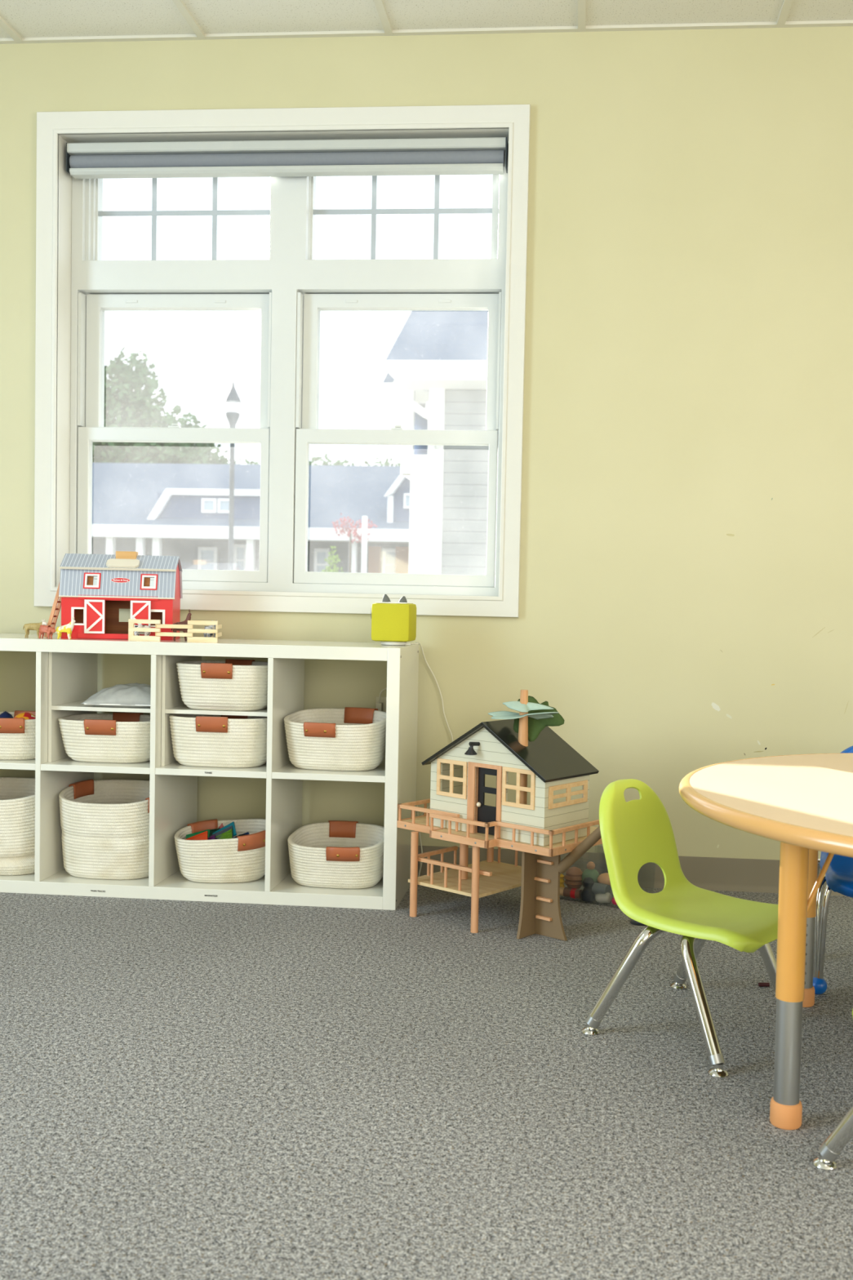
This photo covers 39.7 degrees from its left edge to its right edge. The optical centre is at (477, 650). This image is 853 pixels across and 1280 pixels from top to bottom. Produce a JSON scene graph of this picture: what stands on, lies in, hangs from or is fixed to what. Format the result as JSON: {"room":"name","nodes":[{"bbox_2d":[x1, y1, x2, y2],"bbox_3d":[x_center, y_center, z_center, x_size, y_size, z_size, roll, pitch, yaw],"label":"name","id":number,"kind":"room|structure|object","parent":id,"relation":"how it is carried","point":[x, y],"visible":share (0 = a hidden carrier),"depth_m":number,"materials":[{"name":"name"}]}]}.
{"room":"preschool classroom","nodes":[
{"label":"preschool classroom","id":0,"kind":"room"},
{"bbox_2d":[0,26,852,860],"bbox_3d":[0.086,-0.608,3.882,7.300,2.700,0.220,1,2,5],"label":"wall","id":1,"kind":"structure","parent":0,"point":[686,584],"depth_m":3.73,"materials":[{"name":"paint"}]},
{"bbox_2d":[33,104,530,617],"bbox_3d":[-0.644,-0.935,3.918,1.610,1.612,0.232,1,2,5],"label":"window","id":2,"kind":"structure","parent":1,"relation":"in","point":[291,289],"depth_m":3.91,"materials":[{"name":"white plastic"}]},
{"bbox_2d":[66,137,508,178],"bbox_3d":[-0.631,-1.607,3.853,1.457,0.101,0.066,1,2,5],"label":"roller blind","id":3,"kind":"object","parent":2,"relation":"attached to","point":[483,155],"visible":1,"depth_m":3.83,"materials":[{"name":"grey fabric"}]},
{"bbox_2d":[375,688,386,711],"bbox_3d":[-0.296,0.194,3.815,0.076,0.148,0.046,1,2,5],"label":"wall outlet","id":4,"kind":"object","parent":1,"relation":"attached to","point":[380,701],"visible":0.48,"depth_m":3.81,"materials":[{"name":"beige plastic"}]},
{"bbox_2d":[0,0,793,42],"bbox_3d":[-0.206,-1.812,0.227,6.900,0.012,6.988,1,2,5],"label":"grid","id":5,"kind":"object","parent":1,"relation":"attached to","point":[180,4],"depth_m":3.63,"materials":[{"name":"metal"}]},
{"bbox_2d":[0,20,852,44],"bbox_3d":[0.105,-1.951,3.706,6.900,0.009,0.020,1,2,5],"label":"trim","id":6,"kind":"structure","parent":1,"relation":"attached to","point":[819,23],"depth_m":3.72,"materials":[{"name":"metal"}]},
{"bbox_2d":[417,845,846,896],"bbox_3d":[0.048,0.695,3.817,6.900,0.102,0.020,1,2,5],"label":"baseboard","id":7,"kind":"structure","parent":1,"relation":"attached to","point":[710,873],"depth_m":3.76,"materials":[{"name":"beige plastic"}]},
{"bbox_2d":[0,884,852,1279],"bbox_3d":[-0.263,0.944,0.374,7.300,0.120,7.450,1,2,5],"label":"floor","id":8,"kind":"structure","parent":0,"point":[189,1090],"depth_m":2.12,"materials":[{"name":"carpet"}]},
{"bbox_2d":[0,633,418,910],"bbox_3d":[-0.943,0.349,3.667,1.465,0.763,0.390,1,2,5],"label":"cubby shelf","id":9,"kind":"object","parent":8,"relation":"on","point":[173,787],"visible":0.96,"depth_m":3.50,"materials":[{"name":"white paint"}]},
{"bbox_2d":[0,777,35,875],"bbox_3d":[-1.471,0.545,3.686,0.321,0.270,0.277,2,2,8],"label":"rope basket","id":10,"kind":"object","parent":9,"relation":"on","point":[17,794],"visible":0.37,"depth_m":3.57,"materials":[{"name":"fabric"}]},
{"bbox_2d":[0,710,35,759],"bbox_3d":[-1.474,0.263,3.657,0.319,0.131,0.250,1,2,4],"label":"rope basket","id":11,"kind":"object","parent":9,"relation":"on","point":[17,735],"visible":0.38,"depth_m":3.55,"materials":[{"name":"fabric"}]},
{"bbox_2d":[0,711,13,718],"bbox_3d":[-1.474,0.230,3.673,0.090,0.082,0.090,1,2,5],"label":"cone","id":12,"kind":"object","parent":11,"relation":"in","point":[5,714],"visible":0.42,"depth_m":3.66,"materials":[{"name":"blue plastic"}]},
{"bbox_2d":[13,712,35,719],"bbox_3d":[-1.403,0.234,3.652,0.084,0.084,0.084,1,2,5],"label":"ball","id":13,"kind":"object","parent":11,"relation":"in","point":[23,715],"visible":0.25,"depth_m":3.63,"materials":[{"name":"plastic"}]},
{"bbox_2d":[22,619,47,637],"bbox_3d":[-1.344,-0.067,3.575,0.074,0.057,0.022,1,2,1],"label":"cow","id":14,"kind":"object","parent":9,"relation":"on","point":[31,626],"visible":0.8,"depth_m":3.57},
{"bbox_2d":[38,625,55,639],"bbox_3d":[-1.286,-0.055,3.521,0.051,0.041,0.025,2,2,11],"label":"pig","id":15,"kind":"object","parent":9,"relation":"on","point":[48,629],"visible":1,"depth_m":3.51},
{"bbox_2d":[44,582,61,637],"bbox_3d":[-1.294,-0.126,3.611,0.056,0.175,0.050,1,2,-3],"label":"ladder","id":16,"kind":"object","parent":9,"relation":"on","point":[55,607],"visible":0.65,"depth_m":3.59,"materials":[{"name":"brown wood"}]},
{"bbox_2d":[55,616,75,639],"bbox_3d":[-1.232,-0.068,3.520,0.058,0.068,0.021,1,2,-3],"label":"horse","id":17,"kind":"object","parent":9,"relation":"on","point":[68,628],"visible":1,"depth_m":3.51},
{"bbox_2d":[48,652,150,762],"bbox_3d":[-1.112,0.168,3.696,0.333,0.333,0.337,1,2,5],"label":"insert","id":18,"kind":"object","parent":9,"relation":"on","point":[72,677],"visible":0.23,"depth_m":3.61,"materials":[{"name":"white paint"}]},
{"bbox_2d":[81,683,150,707],"bbox_3d":[-1.075,0.134,3.628,0.222,0.065,0.223,1,2,1],"label":"plastic bag","id":19,"kind":"object","parent":18,"relation":"on","point":[130,695],"visible":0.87,"depth_m":3.53,"materials":[{"name":"white plastic"}]},
{"bbox_2d":[58,778,149,879],"bbox_3d":[-1.123,0.554,3.657,0.329,0.270,0.282,1,2,3],"label":"rope basket","id":20,"kind":"object","parent":9,"relation":"on","point":[104,824],"visible":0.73,"depth_m":3.54,"materials":[{"name":"fabric"}]},
{"bbox_2d":[57,711,150,763],"bbox_3d":[-1.120,0.269,3.629,0.315,0.135,0.248,1,2,3],"label":"rope basket","id":21,"kind":"object","parent":9,"relation":"on","point":[115,737],"visible":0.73,"depth_m":3.53,"materials":[{"name":"fabric"}]},
{"bbox_2d":[58,551,182,639],"bbox_3d":[-1.105,-0.172,3.661,0.344,0.270,0.182,1,2,-6],"label":"barn","id":22,"kind":"object","parent":9,"relation":"on","point":[123,577],"visible":0.96,"depth_m":3.59,"materials":[{"name":"red paint"}]},
{"bbox_2d":[133,624,151,635],"bbox_3d":[-1.025,-0.059,3.577,0.069,0.055,0.025,2,2,10],"label":"cow","id":23,"kind":"object","parent":9,"relation":"on","point":[135,633],"visible":0.35,"depth_m":3.57},
{"bbox_2d":[128,618,222,642],"bbox_3d":[-0.917,-0.060,3.563,0.269,0.064,0.119,1,2,-6],"label":"fence","id":24,"kind":"object","parent":9,"relation":"on","point":[131,637],"visible":1,"depth_m":3.52,"materials":[{"name":"brown wood"}]},
{"bbox_2d":[171,609,191,640],"bbox_3d":[-0.900,-0.077,3.575,0.060,0.097,0.026,1,2,-15],"label":"horse","id":25,"kind":"object","parent":9,"relation":"on","point":[188,615],"visible":0.6,"depth_m":3.57},
{"bbox_2d":[203,619,216,637],"bbox_3d":[-0.821,-0.061,3.614,0.023,0.065,0.053,2,3,25],"label":"goat","id":26,"kind":"object","parent":9,"relation":"on","point":[211,627],"visible":0.56,"depth_m":3.60},
{"bbox_2d":[160,655,266,765],"bbox_3d":[-0.762,0.176,3.666,0.333,0.333,0.337,1,2,5],"label":"insert","id":27,"kind":"object","parent":9,"relation":"on","point":[172,703],"visible":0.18,"depth_m":3.53,"materials":[{"name":"white paint"}]},
{"bbox_2d":[176,658,267,711],"bbox_3d":[-0.759,0.104,3.587,0.297,0.143,0.248,1,2,5],"label":"rope basket","id":28,"kind":"object","parent":27,"relation":"on","point":[228,684],"visible":0.8,"depth_m":3.48,"materials":[{"name":"fabric"}]},
{"bbox_2d":[168,713,266,768],"bbox_3d":[-0.774,0.268,3.594,0.313,0.155,0.253,1,2,5],"label":"rope basket","id":29,"kind":"object","parent":9,"relation":"on","point":[204,740],"visible":0.82,"depth_m":3.49,"materials":[{"name":"fabric"}]},
{"bbox_2d":[173,818,266,883],"bbox_3d":[-0.777,0.617,3.625,0.304,0.163,0.249,1,2,-7],"label":"rope basket","id":30,"kind":"object","parent":9,"relation":"on","point":[241,859],"visible":0.77,"depth_m":3.53,"materials":[{"name":"fabric"}]},
{"bbox_2d":[185,822,236,855],"bbox_3d":[-0.817,0.571,3.591,0.161,0.087,0.169,1,2,-13],"label":"blocks","id":31,"kind":"object","parent":30,"relation":"in","point":[202,836],"depth_m":3.59,"materials":[{"name":"multicoloured plastic"}]},
{"bbox_2d":[284,706,386,771],"bbox_3d":[-0.426,0.269,3.575,0.310,0.171,0.274,1,2,6],"label":"rope basket","id":32,"kind":"object","parent":9,"relation":"on","point":[348,739],"visible":1,"depth_m":3.47,"materials":[{"name":"fabric"}]},
{"bbox_2d":[287,820,384,888],"bbox_3d":[-0.424,0.625,3.598,0.298,0.162,0.278,1,2,6],"label":"rope basket","id":33,"kind":"object","parent":9,"relation":"on","point":[331,854],"visible":0.94,"depth_m":3.50,"materials":[{"name":"fabric"}]},
{"bbox_2d":[380,641,410,645],"bbox_3d":[-0.257,-0.022,3.609,0.079,0.012,0.081,-1,3,-42],"label":"base","id":34,"kind":"object","parent":9,"relation":"on","point":[391,643],"visible":0.85,"depth_m":3.58,"materials":[{"name":"white paint"}]},
{"bbox_2d":[371,594,416,641],"bbox_3d":[-0.257,-0.100,3.607,0.122,0.144,0.120,2,2,8],"label":"box","id":35,"kind":"object","parent":34,"relation":"on","point":[390,621],"visible":1,"depth_m":3.55,"materials":[{"name":"yellow plastic"}]},
{"bbox_2d":[410,642,453,874],"bbox_3d":[-0.149,0.354,3.718,0.122,0.761,0.207,1,2,5],"label":"power cable","id":36,"kind":"object","parent":35,"relation":"hanging from","point":[415,643],"visible":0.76,"depth_m":3.81,"materials":[{"name":"plastic"}]},
{"bbox_2d":[416,804,422,876],"bbox_3d":[-0.190,0.618,3.829,0.016,0.249,0.025,-1,3,-40],"label":"power cable","id":37,"kind":"object","parent":8,"relation":"on","point":[416,805],"visible":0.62,"depth_m":3.83,"materials":[{"name":"brown plastic"}]},
{"bbox_2d":[396,689,602,941],"bbox_3d":[0.137,0.435,3.317,0.703,0.665,0.407,3,3,40],"label":"house","id":38,"kind":"object","parent":8,"relation":"on","point":[523,744],"visible":1,"depth_m":3.20,"materials":[{"name":"brown wood"}]},
{"bbox_2d":[464,742,479,755],"bbox_3d":[-0.015,0.268,3.225,0.041,0.035,0.039,1,2,5],"label":"wall lamp","id":39,"kind":"object","parent":38,"relation":"on","point":[473,748],"depth_m":3.22,"materials":[{"name":"black paint"}]},
{"bbox_2d":[581,778,778,1077],"bbox_3d":[0.469,0.554,2.529,0.423,0.509,0.442,3,3,40],"label":"child chair","id":40,"kind":"object","parent":8,"relation":"on","point":[635,833],"visible":0.92,"depth_m":2.52,"materials":[{"name":"plastic"}]},
{"bbox_2d":[758,982,769,986],"bbox_3d":[0.682,0.797,2.809,0.025,0.009,0.009,1,2,-5],"label":"stub","id":41,"kind":"object","parent":8,"relation":"on","point":[762,984],"visible":1,"depth_m":2.81,"materials":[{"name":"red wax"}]},
{"bbox_2d":[679,752,852,1129],"bbox_3d":[1.032,0.554,2.237,1.298,0.556,1.298,1,2,-10],"label":"table","id":42,"kind":"object","parent":8,"relation":"on","point":[802,802],"visible":1,"depth_m":2.05,"materials":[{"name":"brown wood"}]},
{"bbox_2d":[813,746,852,994],"bbox_3d":[0.996,0.525,2.861,0.378,0.561,0.406,2,2,11],"label":"child chair","id":43,"kind":"object","parent":8,"relation":"on","point":[838,877],"visible":0.45,"depth_m":2.75,"materials":[{"name":"blue plastic"}]},
{"bbox_2d":[813,1009,852,1170],"bbox_3d":[0.830,0.590,1.865,0.427,0.509,0.405,0,3,-34],"label":"child chair","id":44,"kind":"object","parent":8,"relation":"on","point":[830,1149],"visible":1,"depth_m":1.89,"materials":[{"name":"plastic"}]},
{"bbox_3d":[0.395,0.681,3.643,0.270,0.157,0.255,3,3,30],"label":"storage bin","id":45,"kind":"object","parent":8,"relation":"on","visible":0},
{"bbox_2d":[560,873,564,887],"bbox_3d":[0.257,0.718,3.617,0.022,0.066,0.022,1,2,5],"label":"duck","id":46,"kind":"object","parent":45,"relation":"in","point":[562,876],"visible":0.62,"depth_m":3.61},
{"bbox_2d":[560,886,582,898],"bbox_3d":[0.281,0.739,3.592,0.071,0.031,0.030,3,3,30],"label":"peg","id":47,"kind":"object","parent":45,"relation":"in","point":[575,893],"visible":0.9,"depth_m":3.58,"materials":[{"name":"brown wood"}]},
{"bbox_2d":[564,866,582,888],"bbox_3d":[0.296,0.696,3.611,0.064,0.068,0.063,1,2,5],"label":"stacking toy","id":48,"kind":"object","parent":45,"relation":"in","point":[573,877],"visible":0.98,"depth_m":3.59,"materials":[{"name":"brown wood"}]},
{"bbox_2d":[581,877,595,901],"bbox_3d":[0.334,0.721,3.563,0.044,0.069,0.044,1,2,5],"label":"bear","id":49,"kind":"object","parent":45,"relation":"in","point":[587,895],"visible":1,"depth_m":3.55},
{"bbox_2d":[581,861,599,884],"bbox_3d":[0.345,0.689,3.600,0.059,0.088,0.058,1,2,5],"label":"doll","id":50,"kind":"object","parent":45,"relation":"in","point":[590,872],"visible":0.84,"depth_m":3.58},
{"bbox_2d":[591,882,610,893],"bbox_3d":[0.372,0.720,3.550,0.046,0.036,0.036,3,3,35],"label":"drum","id":51,"kind":"object","parent":45,"relation":"in","point":[597,888],"visible":1,"depth_m":3.54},
{"bbox_2d":[595,892,612,902],"bbox_3d":[0.378,0.742,3.538,0.047,0.035,0.031,3,3,30],"label":"cup","id":52,"kind":"object","parent":45,"relation":"in","point":[601,898],"visible":1,"depth_m":3.53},
{"bbox_2d":[597,872,611,886],"bbox_3d":[0.393,0.696,3.572,0.059,0.040,0.058,1,2,5],"label":"egg","id":53,"kind":"object","parent":45,"relation":"in","point":[604,878],"visible":0.63,"depth_m":3.55,"materials":[{"name":"wood"}]},
{"bbox_2d":[611,897,617,905],"bbox_3d":[0.413,0.746,3.514,0.027,0.027,0.026,1,2,5],"label":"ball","id":54,"kind":"object","parent":45,"relation":"in","point":[613,900],"visible":0.43,"depth_m":3.50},
{"bbox_2d":[0,0,852,38],"bbox_3d":[-0.202,-1.875,0.255,7.300,0.116,7.450,1,2,5],"label":"ceiling","id":55,"kind":"structure","parent":0,"point":[28,18],"depth_m":3.62,"materials":[{"name":"paint"}]},
{"label":"outside","id":56,"kind":"structure","parent":0,"visible":0},
{"bbox_3d":[-11.121,-1.048,50.271,110.000,0.200,89.400,1,2,5],"label":"ground","id":57,"kind":"structure","parent":56,"visible":0},
{"bbox_2d":[92,346,236,464],"bbox_3d":[-12.864,-6.220,45.145,7.537,10.489,4.890,1,2,-5],"label":"tree","id":58,"kind":"object","parent":57,"relation":"on","point":[131,408],"visible":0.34,"depth_m":43.92,"materials":[{"name":"green plant"}]},
{"bbox_2d":[224,381,240,569],"bbox_3d":[-3.797,-1.886,18.134,0.256,4.490,0.256,1,2,5],"label":"street lamp","id":59,"kind":"object","parent":57,"relation":"on","point":[233,397],"visible":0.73,"depth_m":18.07,"materials":[{"name":"metal"}]},
{"bbox_2d":[226,457,260,464],"bbox_3d":[-12.838,-6.106,63.981,5.894,8.680,4.639,1,2,5],"label":"round tree","id":60,"kind":"object","parent":57,"relation":"on","point":[247,462],"visible":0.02,"depth_m":63.89,"materials":[{"name":"green plant"}]},
{"bbox_2d":[91,462,410,573],"bbox_3d":[-6.402,-2.954,34.928,23.000,5.100,9.950,1,2,5],"label":"house","id":61,"kind":"structure","parent":57,"relation":"on","point":[181,510],"depth_m":31.52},
{"bbox_2d":[309,453,354,465],"bbox_3d":[-6.636,-4.874,51.416,5.612,7.542,4.360,1,2,5],"label":"round tree","id":62,"kind":"object","parent":57,"relation":"on","point":[314,459],"visible":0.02,"depth_m":51.20,"materials":[{"name":"green plant"}]},
{"bbox_2d":[321,546,342,572],"bbox_3d":[-3.495,-1.277,28.189,0.855,2.441,0.803,1,2,5],"label":"cone shrub","id":63,"kind":"object","parent":57,"relation":"on","point":[335,568],"visible":0.09,"depth_m":28.10,"materials":[{"name":"green plant"}]},
{"bbox_2d":[331,512,377,572],"bbox_3d":[-3.068,-1.735,29.145,1.185,3.294,0.633,1,2,5],"label":"flowering shrub","id":64,"kind":"object","parent":57,"relation":"on","point":[342,530],"visible":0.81,"depth_m":29.07,"materials":[{"name":"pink plant"}]},
{"bbox_2d":[357,515,377,573],"bbox_3d":[-2.082,-1.137,22.028,0.370,2.740,0.065,1,2,5],"label":"sign post","id":65,"kind":"object","parent":57,"relation":"on","point":[364,531],"visible":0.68,"depth_m":21.97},
{"bbox_2d":[360,457,400,466],"bbox_3d":[-4.750,-5.385,57.268,5.749,8.153,4.439,1,2,5],"label":"round tree","id":66,"kind":"object","parent":57,"relation":"on","point":[386,463],"visible":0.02,"depth_m":56.99,"materials":[{"name":"green plant"}]},
{"bbox_2d":[373,311,498,586],"bbox_3d":[2.261,-2.106,15.299,6.453,5.428,6.550,1,2,5],"label":"building","id":67,"kind":"structure","parent":57,"relation":"on","point":[436,366],"depth_m":12.79,"materials":[{"name":"grey"}]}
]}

